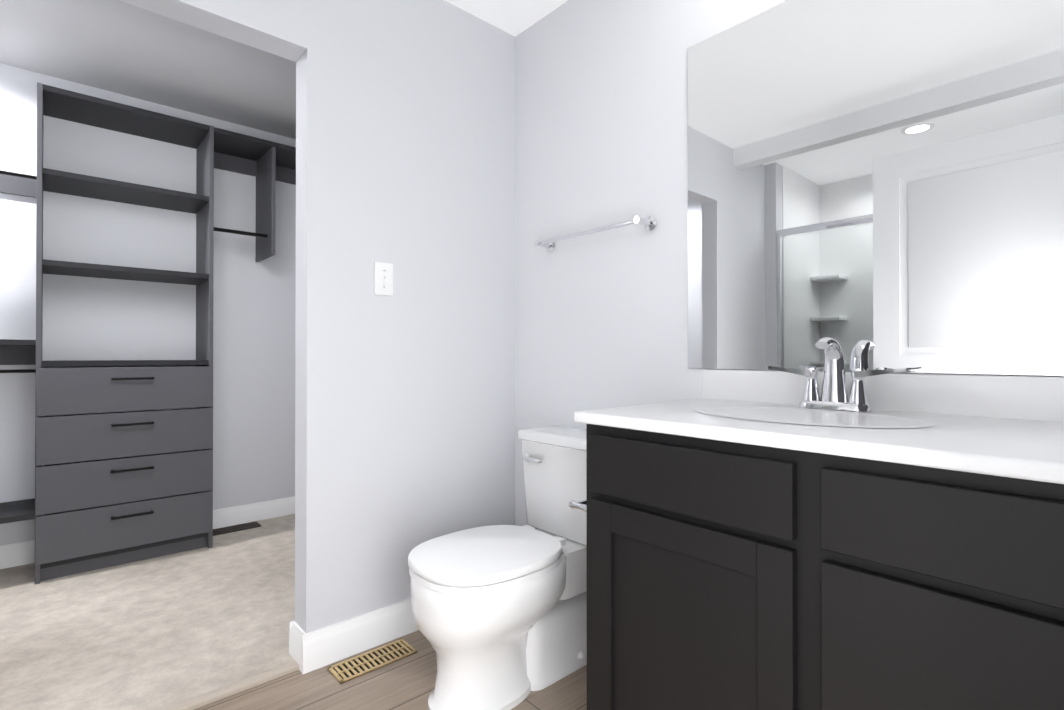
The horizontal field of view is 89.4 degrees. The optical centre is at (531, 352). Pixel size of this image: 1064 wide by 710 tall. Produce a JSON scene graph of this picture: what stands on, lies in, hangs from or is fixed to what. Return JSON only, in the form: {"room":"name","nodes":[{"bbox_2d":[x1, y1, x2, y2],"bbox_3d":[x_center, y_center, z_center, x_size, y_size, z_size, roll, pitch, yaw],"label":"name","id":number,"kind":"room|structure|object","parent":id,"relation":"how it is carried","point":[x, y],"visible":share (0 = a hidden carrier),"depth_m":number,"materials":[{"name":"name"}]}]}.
{"room":"bathroom","nodes":[
{"label":"bathroom","id":0,"kind":"room"},
{"bbox_2d":[0,514,294,709],"bbox_3d":[-1.656,1.056,2.160,2.600,0.062,1.760,0,0,-42],"label":"floor","id":1,"kind":"structure","parent":0,"point":[161,632],"depth_m":2.02,"materials":[{"name":"beige carpet"}]},
{"bbox_2d":[0,82,295,583],"bbox_3d":[-2.106,-0.080,2.669,2.592,2.240,0.403,0,0,-42],"label":"organizer","id":2,"kind":"object","parent":1,"relation":"on","point":[113,489],"visible":0.96,"depth_m":2.62,"materials":[{"name":"grey laminate"}]},
{"bbox_2d":[213,521,260,535],"bbox_3d":[-1.743,1.027,3.135,0.280,0.006,0.110,0,0,-42],"label":"floor vent","id":3,"kind":"object","parent":1,"relation":"in","point":[234,528],"visible":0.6,"depth_m":3.14,"materials":[{"name":"brown metal"}]},
{"bbox_2d":[0,63,295,545],"bbox_3d":[-2.324,-0.169,2.824,2.720,2.420,0.110,0,0,-42],"label":"wall","id":4,"kind":"structure","parent":0,"point":[93,318],"depth_m":2.94,"materials":[{"name":"white paint"}]},
{"bbox_2d":[0,496,294,568],"bbox_3d":[-2.237,0.981,2.811,2.600,0.120,0.015,0,0,-42],"label":"baseboard","id":5,"kind":"structure","parent":4,"relation":"attached to","point":[22,553],"depth_m":3.20,"materials":[{"name":"white paint"}]},
{"bbox_2d":[0,0,567,138],"bbox_3d":[-1.253,-1.418,1.280,3.410,0.060,3.850,0,0,-42],"label":"ceiling","id":6,"kind":"structure","parent":0,"point":[121,47],"depth_m":2.50,"materials":[{"name":"grey paint"}]},
{"bbox_2d":[120,0,514,633],"bbox_3d":[-0.751,-0.175,1.815,1.720,2.420,0.110,0,0,-42],"label":"wall","id":7,"kind":"structure","parent":0,"point":[405,392],"depth_m":1.96,"materials":[{"name":"white paint"}]},
{"bbox_2d":[289,620,299,655],"bbox_3d":[-0.489,0.977,2.114,0.882,0.120,0.035,0,0,-42],"label":"baseboard","id":8,"kind":"structure","parent":7,"relation":"attached to","point":[292,624],"depth_m":1.82,"materials":[{"name":"white paint"}]},
{"bbox_2d":[292,599,418,673],"bbox_3d":[-0.405,0.976,2.035,0.902,0.120,0.015,0,0,-42],"label":"baseboard","id":9,"kind":"structure","parent":7,"relation":"attached to","point":[317,649],"depth_m":1.84,"materials":[{"name":"white paint"}]},
{"bbox_2d":[374,261,392,295],"bbox_3d":[-0.529,-0.264,1.927,0.072,0.118,0.020,0,0,-42],"label":"light switch","id":10,"kind":"object","parent":7,"relation":"attached to","point":[383,278],"visible":1,"depth_m":1.93,"materials":[{"name":"white plastic"}]},
{"bbox_2d":[194,630,586,709],"bbox_3d":[-0.372,1.055,0.874,2.400,0.050,1.870,0,0,-42],"label":"floor","id":11,"kind":"structure","parent":0,"point":[407,683],"depth_m":1.64,"materials":[{"name":"wood"}]},
{"bbox_2d":[161,661,298,709],"bbox_3d":[-1.071,1.031,1.501,0.833,0.025,0.038,0,0,-42],"label":"trim","id":12,"kind":"structure","parent":11,"relation":"on","point":[231,689],"depth_m":1.64,"materials":[{"name":"beige wood"}]},
{"bbox_2d":[328,639,416,683],"bbox_3d":[-0.532,1.032,1.808,0.270,0.006,0.110,0,0,-42],"label":"floor vent","id":13,"kind":"object","parent":11,"relation":"in","point":[362,664],"visible":1,"depth_m":1.80,"materials":[{"name":"brass"}]},
{"bbox_2d":[408,425,586,709],"bbox_3d":[-0.067,0.659,1.772,0.750,0.752,0.540,0,0,-42],"label":"toilet","id":14,"kind":"object","parent":11,"relation":"on","point":[500,614],"visible":0.96,"depth_m":1.59,"materials":[{"name":"white ceramic"}]},
{"bbox_2d":[569,337,1063,709],"bbox_3d":[0.597,0.497,1.146,0.590,1.069,0.972,0,0,-42],"label":"bathroom vanity","id":15,"kind":"object","parent":11,"relation":"on","point":[833,536],"visible":0.98,"depth_m":0.92,"materials":[{"name":"black wood"}]},
{"bbox_2d":[768,337,908,411],"bbox_3d":[0.713,0.051,1.285,0.110,0.174,0.304,0,0,-42],"label":"faucet","id":16,"kind":"object","parent":15,"relation":"on","point":[833,397],"depth_m":1.28,"materials":[{"name":"silver metal"}]},
{"bbox_2d":[515,0,1063,529],"bbox_3d":[-0.023,-0.172,2.373,0.110,2.420,3.850,0,0,-42],"label":"wall","id":17,"kind":"structure","parent":0,"point":[601,134],"depth_m":1.97,"materials":[{"name":"white paint"}]},
{"bbox_2d":[534,216,656,251],"bbox_3d":[0.209,-0.434,1.970,0.082,0.048,0.536,0,0,-42],"label":"towel rail","id":18,"kind":"object","parent":17,"relation":"attached to","point":[649,223],"visible":1,"depth_m":1.89,"materials":[{"name":"silver metal"}]},
{"bbox_2d":[688,0,1063,375],"bbox_3d":[0.816,-0.460,1.348,0.005,1.015,0.962,0,0,-42],"label":"mirror","id":19,"kind":"object","parent":17,"relation":"attached to","point":[875,184],"visible":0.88,"depth_m":1.31,"materials":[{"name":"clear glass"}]}
]}

